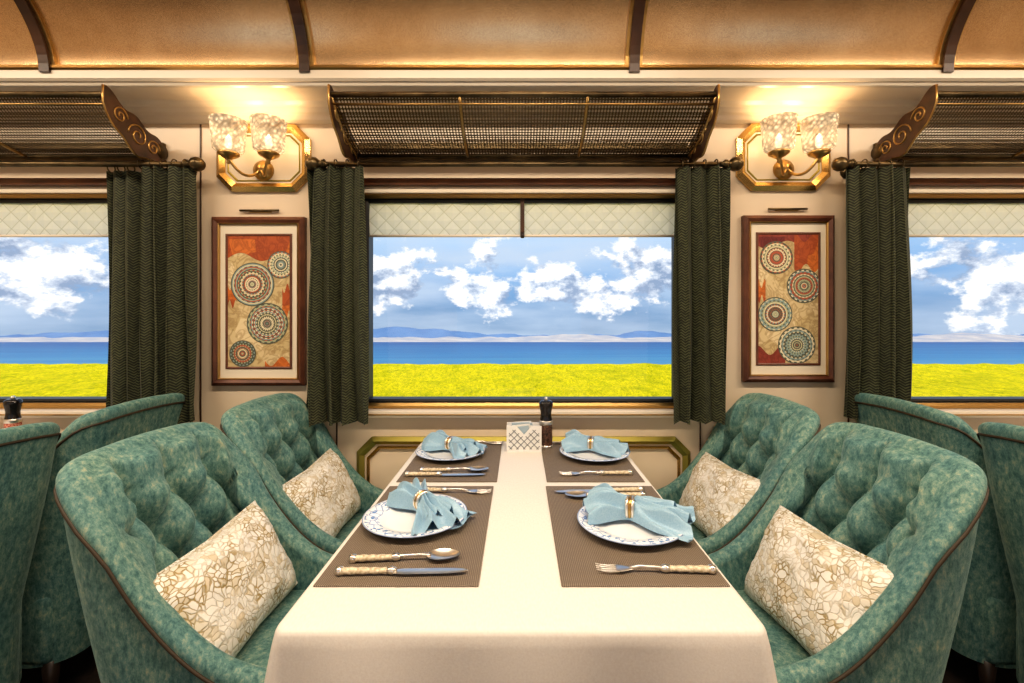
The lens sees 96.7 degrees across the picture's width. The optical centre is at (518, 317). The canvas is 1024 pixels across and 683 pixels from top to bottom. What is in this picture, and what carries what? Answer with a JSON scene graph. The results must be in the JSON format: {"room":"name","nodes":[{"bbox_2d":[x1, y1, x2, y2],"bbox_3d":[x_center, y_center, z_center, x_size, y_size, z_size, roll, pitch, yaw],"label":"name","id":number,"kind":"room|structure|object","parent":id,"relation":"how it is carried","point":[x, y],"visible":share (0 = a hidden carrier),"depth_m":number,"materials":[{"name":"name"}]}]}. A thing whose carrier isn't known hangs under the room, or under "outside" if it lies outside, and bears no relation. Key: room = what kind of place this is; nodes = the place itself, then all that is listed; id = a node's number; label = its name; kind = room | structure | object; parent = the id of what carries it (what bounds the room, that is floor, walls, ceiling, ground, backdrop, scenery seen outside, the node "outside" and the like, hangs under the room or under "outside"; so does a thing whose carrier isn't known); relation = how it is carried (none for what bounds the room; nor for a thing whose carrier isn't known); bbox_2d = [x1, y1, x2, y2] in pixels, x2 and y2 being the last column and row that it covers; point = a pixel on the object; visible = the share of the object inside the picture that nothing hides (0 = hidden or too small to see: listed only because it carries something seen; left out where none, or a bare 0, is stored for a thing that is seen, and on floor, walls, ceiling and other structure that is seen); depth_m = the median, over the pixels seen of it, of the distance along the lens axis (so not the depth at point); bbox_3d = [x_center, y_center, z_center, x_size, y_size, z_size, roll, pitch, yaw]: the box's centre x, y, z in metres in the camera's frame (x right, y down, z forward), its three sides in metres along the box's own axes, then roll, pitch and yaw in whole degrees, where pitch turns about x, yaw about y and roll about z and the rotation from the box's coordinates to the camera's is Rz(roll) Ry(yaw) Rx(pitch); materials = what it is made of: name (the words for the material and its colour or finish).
{"room":"train carriage","nodes":[
{"label":"train carriage","id":0,"kind":"room"},
{"bbox_2d":[0,0,1023,64],"bbox_3d":[0.000,-1.267,0.360,8.600,0.630,2.880,0,0,0],"label":"ceiling","id":1,"kind":"structure","parent":0,"point":[82,32],"depth_m":1.76,"materials":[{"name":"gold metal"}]},
{"bbox_2d":[13,0,57,72],"bbox_3d":[-1.855,-1.274,0.500,0.066,0.625,2.610,0,0,0],"label":"trim","id":2,"kind":"structure","parent":1,"relation":"attached to","point":[36,26],"depth_m":1.75,"materials":[{"name":"brown wood"}]},
{"bbox_2d":[285,0,314,71],"bbox_3d":[-0.839,-1.274,0.500,0.066,0.625,2.610,0,0,0],"label":"trim","id":3,"kind":"structure","parent":1,"relation":"attached to","point":[298,15],"depth_m":1.75,"materials":[{"name":"brown wood"}]},
{"bbox_2d":[625,0,648,71],"bbox_3d":[0.451,-1.274,0.500,0.066,0.625,2.610,0,0,0],"label":"trim","id":4,"kind":"structure","parent":1,"relation":"attached to","point":[634,38],"depth_m":1.75,"materials":[{"name":"brown wood"}]},
{"bbox_2d":[935,0,976,72],"bbox_3d":[1.677,-1.274,0.500,0.066,0.625,2.610,0,0,0],"label":"trim","id":5,"kind":"structure","parent":1,"relation":"attached to","point":[950,39],"depth_m":1.75,"materials":[{"name":"brown wood"}]},
{"bbox_2d":[0,124,1023,489],"bbox_3d":[0.000,0.135,2.040,8.600,2.270,0.080,0,0,0],"label":"wall","id":6,"kind":"structure","parent":0,"point":[182,141],"depth_m":2.00,"materials":[{"name":"beige paint"}]},
{"bbox_2d":[0,409,99,417],"bbox_3d":[-2.430,0.413,1.973,1.520,0.030,0.054,0,0,0],"label":"sill","id":7,"kind":"structure","parent":6,"relation":"attached to","point":[25,413],"depth_m":1.95,"materials":[{"name":"beige"}]},
{"bbox_2d":[0,178,106,407],"bbox_3d":[-2.430,-0.105,2.020,1.500,1.002,0.110,0,0,0],"label":"window","id":8,"kind":"structure","parent":6,"relation":"in","point":[16,198],"depth_m":1.99,"materials":[{"name":"black wood"}]},
{"bbox_2d":[0,203,107,236],"bbox_3d":[-2.430,-0.439,2.019,1.360,0.171,0.030,0,0,0],"label":"window blind","id":9,"kind":"object","parent":8,"relation":"attached to","point":[37,219],"visible":0.84,"depth_m":2.02,"materials":[{"name":"beige fabric"}]},
{"bbox_2d":[0,84,167,160],"bbox_3d":[-2.425,-0.759,1.841,1.780,0.223,0.315,0,0,0],"label":"luggage rack","id":10,"kind":"object","parent":6,"relation":"attached to","point":[144,145],"visible":0.95,"depth_m":1.81,"materials":[{"name":"brown metal"}]},
{"bbox_2d":[0,157,205,174],"bbox_3d":[-2.405,-0.640,1.933,2.191,0.060,0.135,0,0,0],"label":"curtain rod","id":11,"kind":"object","parent":6,"relation":"attached to","point":[196,164],"visible":0.86,"depth_m":1.89,"materials":[{"name":"brown metal"}]},
{"bbox_2d":[106,167,141,406],"bbox_3d":[-1.690,-0.120,1.949,0.168,1.084,0.051,0,0,0],"label":"curtain","id":12,"kind":"object","parent":11,"relation":"hanging from","point":[123,188],"visible":0.72,"depth_m":1.94,"materials":[{"name":"green fabric"}]},
{"bbox_2d":[134,159,197,423],"bbox_3d":[-1.481,-0.109,1.894,0.263,1.102,0.104,0,0,0],"label":"curtain","id":13,"kind":"object","parent":11,"relation":"hanging from","point":[168,257],"visible":0.91,"depth_m":1.89,"materials":[{"name":"green fabric"}]},
{"bbox_2d":[200,124,201,421],"bbox_3d":[-1.398,0.145,1.998,0.006,1.990,0.005,0,0,0],"label":"trim","id":14,"kind":"structure","parent":6,"relation":"attached to","point":[200,124],"depth_m":2.00,"materials":[{"name":"brown wood"}]},
{"bbox_2d":[211,209,306,385],"bbox_3d":[-1.134,-0.090,1.983,0.404,0.770,0.032,0,0,0],"label":"framed artwork","id":15,"kind":"object","parent":6,"relation":"attached to","point":[259,264],"visible":1,"depth_m":1.98,"materials":[{"name":"multicoloured paper"}]},
{"bbox_2d":[208,113,311,191],"bbox_3d":[-1.117,-0.699,1.904,0.410,0.295,0.190,0,0,0],"label":"wall sconce","id":16,"kind":"object","parent":6,"relation":"attached to","point":[268,153],"depth_m":1.97,"materials":[{"name":"gold metal"}]},
{"bbox_2d":[336,422,337,446],"bbox_3d":[-0.800,0.785,1.998,0.006,0.710,0.005,0,0,0],"label":"trim","id":17,"kind":"structure","parent":6,"relation":"attached to","point":[337,422],"depth_m":2.00,"materials":[{"name":"brown wood"}]},
{"bbox_2d":[0,70,1023,123],"bbox_3d":[0.000,-0.923,1.893,8.600,0.143,0.215,0,0,0],"label":"crown molding","id":18,"kind":"structure","parent":6,"relation":"attached to","point":[154,96],"depth_m":1.84,"materials":[{"name":"beige"}]},
{"bbox_2d":[364,178,674,407],"bbox_3d":[0.015,-0.105,2.020,1.510,1.002,0.110,0,0,0],"label":"window","id":19,"kind":"structure","parent":6,"relation":"in","point":[370,198],"depth_m":1.99,"materials":[{"name":"black wood"}]},
{"bbox_2d":[369,199,674,237],"bbox_3d":[0.015,-0.439,2.019,1.370,0.171,0.030,0,0,0],"label":"window blind","id":20,"kind":"object","parent":19,"relation":"attached to","point":[522,220],"visible":0.99,"depth_m":2.02,"materials":[{"name":"beige fabric"}]},
{"bbox_2d":[368,409,673,417],"bbox_3d":[0.015,0.413,1.973,1.530,0.030,0.054,0,0,0],"label":"sill","id":21,"kind":"structure","parent":6,"relation":"attached to","point":[372,413],"depth_m":1.95,"materials":[{"name":"beige"}]},
{"bbox_2d":[327,84,719,160],"bbox_3d":[0.018,-0.759,1.841,1.464,0.223,0.315,0,0,0],"label":"luggage rack","id":22,"kind":"object","parent":6,"relation":"attached to","point":[696,149],"visible":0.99,"depth_m":1.78,"materials":[{"name":"brown metal"}]},
{"bbox_2d":[357,436,689,482],"bbox_3d":[0.020,0.830,1.988,1.460,0.620,0.024,0,0,0],"label":"panel","id":23,"kind":"object","parent":6,"relation":"attached to","point":[685,453],"visible":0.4,"depth_m":1.99,"materials":[{"name":"yellow metal"}]},
{"bbox_2d":[305,157,743,171],"bbox_3d":[0.023,-0.640,1.933,1.823,0.060,0.135,0,0,0],"label":"curtain rod","id":24,"kind":"object","parent":6,"relation":"attached to","point":[735,163],"visible":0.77,"depth_m":1.89,"materials":[{"name":"brown metal"}]},
{"bbox_2d":[306,159,368,426],"bbox_3d":[-0.764,-0.110,1.890,0.274,1.104,0.106,0,0,0],"label":"curtain","id":25,"kind":"object","parent":24,"relation":"hanging from","point":[338,327],"visible":0.97,"depth_m":1.89,"materials":[{"name":"green fabric"}]},
{"bbox_2d":[672,159,729,424],"bbox_3d":[0.754,-0.112,1.904,0.248,1.099,0.102,0,0,0],"label":"curtain","id":26,"kind":"object","parent":24,"relation":"hanging from","point":[701,257],"visible":0.98,"depth_m":1.89,"materials":[{"name":"green fabric"}]},
{"bbox_2d":[699,422,700,451],"bbox_3d":[0.796,0.785,1.998,0.006,0.710,0.005,0,0,0],"label":"trim","id":27,"kind":"structure","parent":6,"relation":"attached to","point":[699,422],"depth_m":2.00,"materials":[{"name":"brown wood"}]},
{"bbox_2d":[735,112,838,190],"bbox_3d":[1.156,-0.703,1.904,0.410,0.295,0.190,0,0,0],"label":"wall sconce","id":28,"kind":"object","parent":6,"relation":"attached to","point":[778,152],"depth_m":1.97,"materials":[{"name":"gold metal"}]},
{"bbox_2d":[741,208,834,381],"bbox_3d":[1.174,-0.102,1.983,0.396,0.761,0.032,0,0,0],"label":"framed artwork","id":29,"kind":"object","parent":6,"relation":"attached to","point":[788,261],"visible":1,"depth_m":1.98,"materials":[{"name":"multicoloured paper"}]},
{"bbox_2d":[847,124,848,421],"bbox_3d":[1.446,0.145,1.998,0.006,1.990,0.005,0,0,0],"label":"trim","id":30,"kind":"structure","parent":6,"relation":"attached to","point":[848,124],"depth_m":2.00,"materials":[{"name":"brown wood"}]},
{"bbox_2d":[831,157,1023,178],"bbox_3d":[2.402,-0.640,1.933,2.195,0.060,0.135,0,0,0],"label":"curtain rod","id":31,"kind":"object","parent":6,"relation":"attached to","point":[839,164],"depth_m":1.89,"materials":[{"name":"brown metal"}]},
{"bbox_2d":[844,159,912,419],"bbox_3d":[1.496,-0.119,1.903,0.308,1.082,0.092,0,0,0],"label":"curtain","id":32,"kind":"object","parent":31,"relation":"hanging from","point":[878,265],"visible":0.9,"depth_m":1.89,"materials":[{"name":"green fabric"}]},
{"bbox_2d":[871,84,1023,160],"bbox_3d":[2.428,-0.759,1.841,1.774,0.223,0.315,0,0,0],"label":"luggage rack","id":33,"kind":"object","parent":6,"relation":"attached to","point":[895,145],"visible":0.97,"depth_m":1.82,"materials":[{"name":"brown metal"}]},
{"bbox_2d":[908,178,1023,407],"bbox_3d":[2.390,-0.105,2.020,1.520,1.002,0.110,0,0,0],"label":"window","id":34,"kind":"structure","parent":6,"relation":"in","point":[914,198],"depth_m":1.99,"materials":[{"name":"black"}]},
{"bbox_2d":[908,203,1023,236],"bbox_3d":[2.390,-0.439,2.019,1.380,0.171,0.030,0,0,0],"label":"window blind","id":35,"kind":"object","parent":34,"relation":"attached to","point":[926,219],"visible":0.9,"depth_m":2.02,"materials":[{"name":"beige fabric"}]},
{"bbox_2d":[938,409,1023,417],"bbox_3d":[2.390,0.413,1.973,1.540,0.030,0.054,0,0,0],"label":"sill","id":36,"kind":"structure","parent":6,"relation":"attached to","point":[961,413],"depth_m":1.95,"materials":[{"name":"beige"}]},
{"bbox_2d":[0,65,1023,69],"bbox_3d":[0.000,-0.987,1.790,8.600,0.025,0.021,0,0,0],"label":"bead","id":37,"kind":"object","parent":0,"point":[2,67],"depth_m":1.78},
{"bbox_2d":[20,645,1017,682],"bbox_3d":[0.000,1.310,0.500,8.760,0.080,3.160,0,0,0],"label":"floor","id":38,"kind":"structure","parent":0,"point":[79,668],"depth_m":1.64,"materials":[{"name":"carpet"}]},
{"bbox_2d":[0,422,61,682],"bbox_3d":[-1.718,0.785,1.180,0.663,0.969,0.538,0,0,0],"label":"dining chair","id":39,"kind":"object","parent":38,"relation":"on","point":[27,451],"visible":1,"depth_m":1.32,"materials":[{"name":"green fabric"}]},
{"bbox_2d":[21,393,185,682],"bbox_3d":[-1.718,0.785,1.712,0.663,0.969,0.538,0,0,0],"label":"dining chair","id":40,"kind":"object","parent":38,"relation":"on","point":[54,628],"visible":0.2,"depth_m":1.50,"materials":[{"name":"green fabric"}]},
{"bbox_2d":[53,422,332,682],"bbox_3d":[-0.672,0.785,1.180,0.663,0.969,0.538,0,0,0],"label":"dining chair","id":41,"kind":"object","parent":38,"relation":"on","point":[130,508],"visible":0.62,"depth_m":1.00,"materials":[{"name":"green fabric"}]},
{"bbox_2d":[153,500,297,656],"bbox_3d":[-0.736,0.682,1.155,0.185,0.274,0.433,0,0,2],"label":"throw pillow","id":42,"kind":"object","parent":41,"relation":"on","point":[224,588],"visible":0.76,"depth_m":1.10,"materials":[{"name":"beige fabric"}]},
{"bbox_2d":[220,393,383,554],"bbox_3d":[-0.672,0.785,1.712,0.663,0.969,0.538,0,0,0],"label":"dining chair","id":43,"kind":"object","parent":38,"relation":"on","point":[273,431],"visible":0.33,"depth_m":1.66,"materials":[{"name":"green fabric"}]},
{"bbox_2d":[283,448,360,536],"bbox_3d":[-0.736,0.682,1.702,0.185,0.274,0.433,0,0,2],"label":"throw pillow","id":44,"kind":"object","parent":43,"relation":"on","point":[325,492],"visible":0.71,"depth_m":1.65,"materials":[{"name":"beige fabric"}]},
{"bbox_2d":[264,441,777,682],"bbox_3d":[0.011,0.895,1.348,0.911,0.750,1.250,0,0,0],"label":"tablecloth","id":45,"kind":"object","parent":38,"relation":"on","point":[520,625],"visible":0.61,"depth_m":0.77,"materials":[{"name":"white fabric"}]},
{"bbox_2d":[313,486,493,586],"bbox_3d":[-0.238,0.518,1.139,0.320,0.003,0.522,0,0,0],"label":"placemat","id":46,"kind":"object","parent":45,"relation":"on","point":[469,539],"visible":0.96,"depth_m":1.00,"materials":[{"name":"brown fabric"}]},
{"bbox_2d":[335,566,467,575],"bbox_3d":[-0.236,0.508,0.917,0.266,0.019,0.022,0,0,-1],"label":"table knife","id":47,"kind":"object","parent":46,"relation":"on","point":[340,570],"visible":1,"depth_m":0.91,"materials":[{"name":"silver metal"}]},
{"bbox_2d":[349,548,459,562],"bbox_3d":[-0.243,0.508,0.970,0.232,0.019,0.045,0,0,-4],"label":"spoon","id":48,"kind":"object","parent":46,"relation":"on","point":[437,554],"visible":1,"depth_m":0.97,"materials":[{"name":"silver metal"}]},
{"bbox_2d":[362,494,466,537],"bbox_3d":[-0.263,0.506,1.160,0.261,0.020,0.261,0,0,0],"label":"dinner plate","id":49,"kind":"object","parent":46,"relation":"on","point":[380,519],"visible":0.55,"depth_m":1.13,"materials":[{"name":"white ceramic"}]},
{"bbox_2d":[386,477,475,535],"bbox_3d":[-0.227,0.470,1.185,0.187,0.069,0.255,0,0,-32],"label":"folded napkin","id":50,"kind":"object","parent":49,"relation":"on","point":[433,512],"visible":1,"depth_m":1.15,"materials":[{"name":"blue fabric"}]},
{"bbox_2d":[427,487,490,493],"bbox_3d":[-0.203,0.508,1.345,0.242,0.019,0.027,0,0,3],"label":"fork","id":51,"kind":"object","parent":46,"relation":"on","point":[433,489],"visible":0.7,"depth_m":1.34,"materials":[{"name":"silver metal"}]},
{"bbox_2d":[396,442,501,481],"bbox_3d":[-0.229,0.518,1.667,0.318,0.003,0.457,0,0,0],"label":"placemat","id":52,"kind":"object","parent":45,"relation":"on","point":[490,459],"visible":0.54,"depth_m":1.58,"materials":[{"name":"brown fabric"}]},
{"bbox_2d":[404,471,483,476],"bbox_3d":[-0.241,0.508,1.485,0.266,0.019,0.022,0,0,-1],"label":"table knife","id":53,"kind":"object","parent":52,"relation":"on","point":[406,473],"visible":1,"depth_m":1.48,"materials":[{"name":"silver metal"}]},
{"bbox_2d":[415,446,484,460],"bbox_3d":[-0.258,0.506,1.720,0.261,0.020,0.261,0,0,0],"label":"dinner plate","id":54,"kind":"object","parent":52,"relation":"on","point":[440,455],"visible":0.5,"depth_m":1.68,"materials":[{"name":"white ceramic"}]},
{"bbox_2d":[421,430,486,459],"bbox_3d":[-0.244,0.470,1.729,0.250,0.068,0.188,0,0,28],"label":"folded napkin","id":55,"kind":"object","parent":54,"relation":"on","point":[459,447],"visible":1,"depth_m":1.71,"materials":[{"name":"blue fabric"}]},
{"bbox_2d":[419,466,488,471],"bbox_3d":[-0.218,0.508,1.528,0.232,0.019,0.045,0,0,-3],"label":"spoon","id":56,"kind":"object","parent":52,"relation":"on","point":[472,468],"visible":0.98,"depth_m":1.52,"materials":[{"name":"silver metal"}]},
{"bbox_2d":[477,441,503,443],"bbox_3d":[-0.183,0.508,1.865,0.242,0.019,0.027,0,0,2],"label":"fork","id":57,"kind":"object","parent":52,"relation":"on","point":[493,442],"visible":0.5,"depth_m":1.86,"materials":[{"name":"silver metal"}]},
{"bbox_2d":[507,421,541,451],"bbox_3d":[0.020,0.465,1.800,0.136,0.110,0.070,0,0,0],"label":"holder","id":58,"kind":"object","parent":45,"relation":"on","point":[522,436],"visible":1,"depth_m":1.77,"materials":[{"name":"white ceramic"}]},
{"bbox_2d":[542,443,644,481],"bbox_3d":[0.243,0.518,1.667,0.310,0.003,0.457,0,0,0],"label":"placemat","id":59,"kind":"object","parent":45,"relation":"on","point":[554,461],"visible":0.54,"depth_m":1.56,"materials":[{"name":"brown fabric"}]},
{"bbox_2d":[539,397,552,448],"bbox_3d":[0.108,0.417,1.820,0.056,0.204,0.056,0,0,0],"label":"pepper mill","id":60,"kind":"object","parent":59,"relation":"on","point":[545,405],"visible":0.92,"depth_m":1.80,"materials":[{"name":"black wood"}]},
{"bbox_2d":[559,446,629,461],"bbox_3d":[0.282,0.506,1.710,0.261,0.020,0.261,0,0,0],"label":"dinner plate","id":61,"kind":"object","parent":59,"relation":"on","point":[587,455],"visible":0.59,"depth_m":1.67,"materials":[{"name":"white ceramic"}]},
{"bbox_2d":[561,429,630,457],"bbox_3d":[0.295,0.470,1.733,0.255,0.070,0.184,0,0,16],"label":"folded napkin","id":62,"kind":"object","parent":61,"relation":"on","point":[574,441],"visible":1,"depth_m":1.71,"materials":[{"name":"blue fabric"}]},
{"bbox_2d":[559,470,632,475],"bbox_3d":[0.253,0.508,1.495,0.242,0.019,0.027,0,0,-1],"label":"fork","id":63,"kind":"object","parent":59,"relation":"on","point":[601,472],"visible":1,"depth_m":1.49,"materials":[{"name":"silver metal"}]},
{"bbox_2d":[546,486,729,586],"bbox_3d":[0.245,0.518,1.139,0.326,0.003,0.522,0,0,0],"label":"placemat","id":64,"kind":"object","parent":45,"relation":"on","point":[578,550],"visible":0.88,"depth_m":0.98,"materials":[{"name":"brown fabric"}]},
{"bbox_2d":[554,486,643,491],"bbox_3d":[0.236,0.508,1.345,0.266,0.019,0.022,0,0,-2],"label":"table knife","id":65,"kind":"object","parent":64,"relation":"on","point":[639,488],"visible":0.66,"depth_m":1.34,"materials":[{"name":"silver metal"}]},
{"bbox_2d":[565,491,645,497],"bbox_3d":[0.248,0.508,1.310,0.232,0.019,0.045,0,0,0],"label":"spoon","id":66,"kind":"object","parent":64,"relation":"on","point":[576,494],"visible":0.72,"depth_m":1.31,"materials":[{"name":"silver metal"}]},
{"bbox_2d":[577,506,682,545],"bbox_3d":[0.275,0.506,1.125,0.261,0.020,0.261,0,0,0],"label":"dinner plate","id":67,"kind":"object","parent":64,"relation":"on","point":[627,532],"visible":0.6,"depth_m":1.07,"materials":[{"name":"white ceramic"}]},
{"bbox_2d":[583,483,695,542],"bbox_3d":[0.300,0.468,1.147,0.268,0.073,0.188,0,0,22],"label":"folded napkin","id":68,"kind":"object","parent":67,"relation":"on","point":[603,504],"visible":1,"depth_m":1.12,"materials":[{"name":"blue fabric"}]},
{"bbox_2d":[595,563,716,574],"bbox_3d":[0.278,0.508,0.925,0.242,0.019,0.027,0,0,2],"label":"fork","id":69,"kind":"object","parent":64,"relation":"on","point":[611,568],"visible":1,"depth_m":0.92,"materials":[{"name":"silver metal"}]},
{"bbox_2d":[656,393,820,554],"bbox_3d":[0.682,0.785,1.712,0.663,0.969,0.538,0,0,0],"label":"dining chair","id":70,"kind":"object","parent":38,"relation":"on","point":[761,433],"visible":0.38,"depth_m":1.65,"materials":[{"name":"green fabric"}]},
{"bbox_2d":[679,452,759,536],"bbox_3d":[0.745,0.682,1.702,0.184,0.274,0.433,0,0,-3],"label":"throw pillow","id":71,"kind":"object","parent":70,"relation":"on","point":[717,492],"visible":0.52,"depth_m":1.64,"materials":[{"name":"beige fabric"}]},
{"bbox_2d":[708,422,989,682],"bbox_3d":[0.682,0.785,1.180,0.663,0.969,0.538,0,0,0],"label":"dining chair","id":72,"kind":"object","parent":38,"relation":"on","point":[912,506],"visible":0.58,"depth_m":1.00,"materials":[{"name":"green fabric"}]},
{"bbox_2d":[744,505,893,655],"bbox_3d":[0.745,0.682,1.155,0.184,0.274,0.433,0,0,-3],"label":"throw pillow","id":73,"kind":"object","parent":72,"relation":"on","point":[814,585],"visible":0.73,"depth_m":1.10,"materials":[{"name":"beige fabric"}]},
{"bbox_2d":[854,393,1016,682],"bbox_3d":[1.718,0.785,1.712,0.663,0.969,0.538,0,0,0],"label":"dining chair","id":74,"kind":"object","parent":38,"relation":"on","point":[985,631],"visible":0.28,"depth_m":1.50,"materials":[{"name":"green fabric"}]},
{"bbox_2d":[976,422,1023,682],"bbox_3d":[1.718,0.785,1.180,0.663,0.969,0.538,0,0,0],"label":"dining chair","id":75,"kind":"object","parent":38,"relation":"on","point":[1002,444],"visible":1,"depth_m":1.34,"materials":[{"name":"green fabric"}]},
{"label":"outside","id":76,"kind":"structure","parent":0,"visible":0},
{"bbox_2d":[0,327,1023,337],"bbox_3d":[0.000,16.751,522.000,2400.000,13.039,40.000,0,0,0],"label":"ridge","id":77,"kind":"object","parent":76,"point":[387,331],"visible":0.19,"depth_m":525.25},
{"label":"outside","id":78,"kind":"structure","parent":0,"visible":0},
{"bbox_2d":[0,363,1023,396],"bbox_3d":[0.000,2.512,13.900,120.000,0.592,19.800,0,0,0],"label":"field","id":79,"kind":"structure","parent":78,"point":[482,379],"depth_m":16.63,"materials":[{"name":"yellow plant"}]},
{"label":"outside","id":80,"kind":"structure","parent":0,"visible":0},
{"bbox_2d":[0,342,1023,364],"bbox_3d":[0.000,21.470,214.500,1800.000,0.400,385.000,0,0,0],"label":"sea","id":81,"kind":"structure","parent":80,"point":[554,353],"depth_m":280.53,"materials":[{"name":"liquid"}]},
{"bbox_3d":[-2.419,0.895,1.348,0.911,0.750,1.250,0,0,0],"label":"dining table","id":82,"kind":"object","parent":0,"visible":0},
{"bbox_2d":[3,396,22,427],"bbox_3d":[-2.057,0.417,1.850,0.056,0.204,0.056,0,0,0],"label":"pepper mill","id":83,"kind":"object","parent":82,"relation":"on","point":[12,406],"visible":0.67,"depth_m":1.83,"materials":[{"name":"black metal"}]},
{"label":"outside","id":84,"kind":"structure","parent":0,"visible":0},
{"bbox_2d":[0,333,1023,341],"bbox_3d":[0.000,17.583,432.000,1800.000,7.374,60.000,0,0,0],"label":"shore","id":85,"kind":"structure","parent":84,"point":[953,337],"depth_m":431.95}
]}

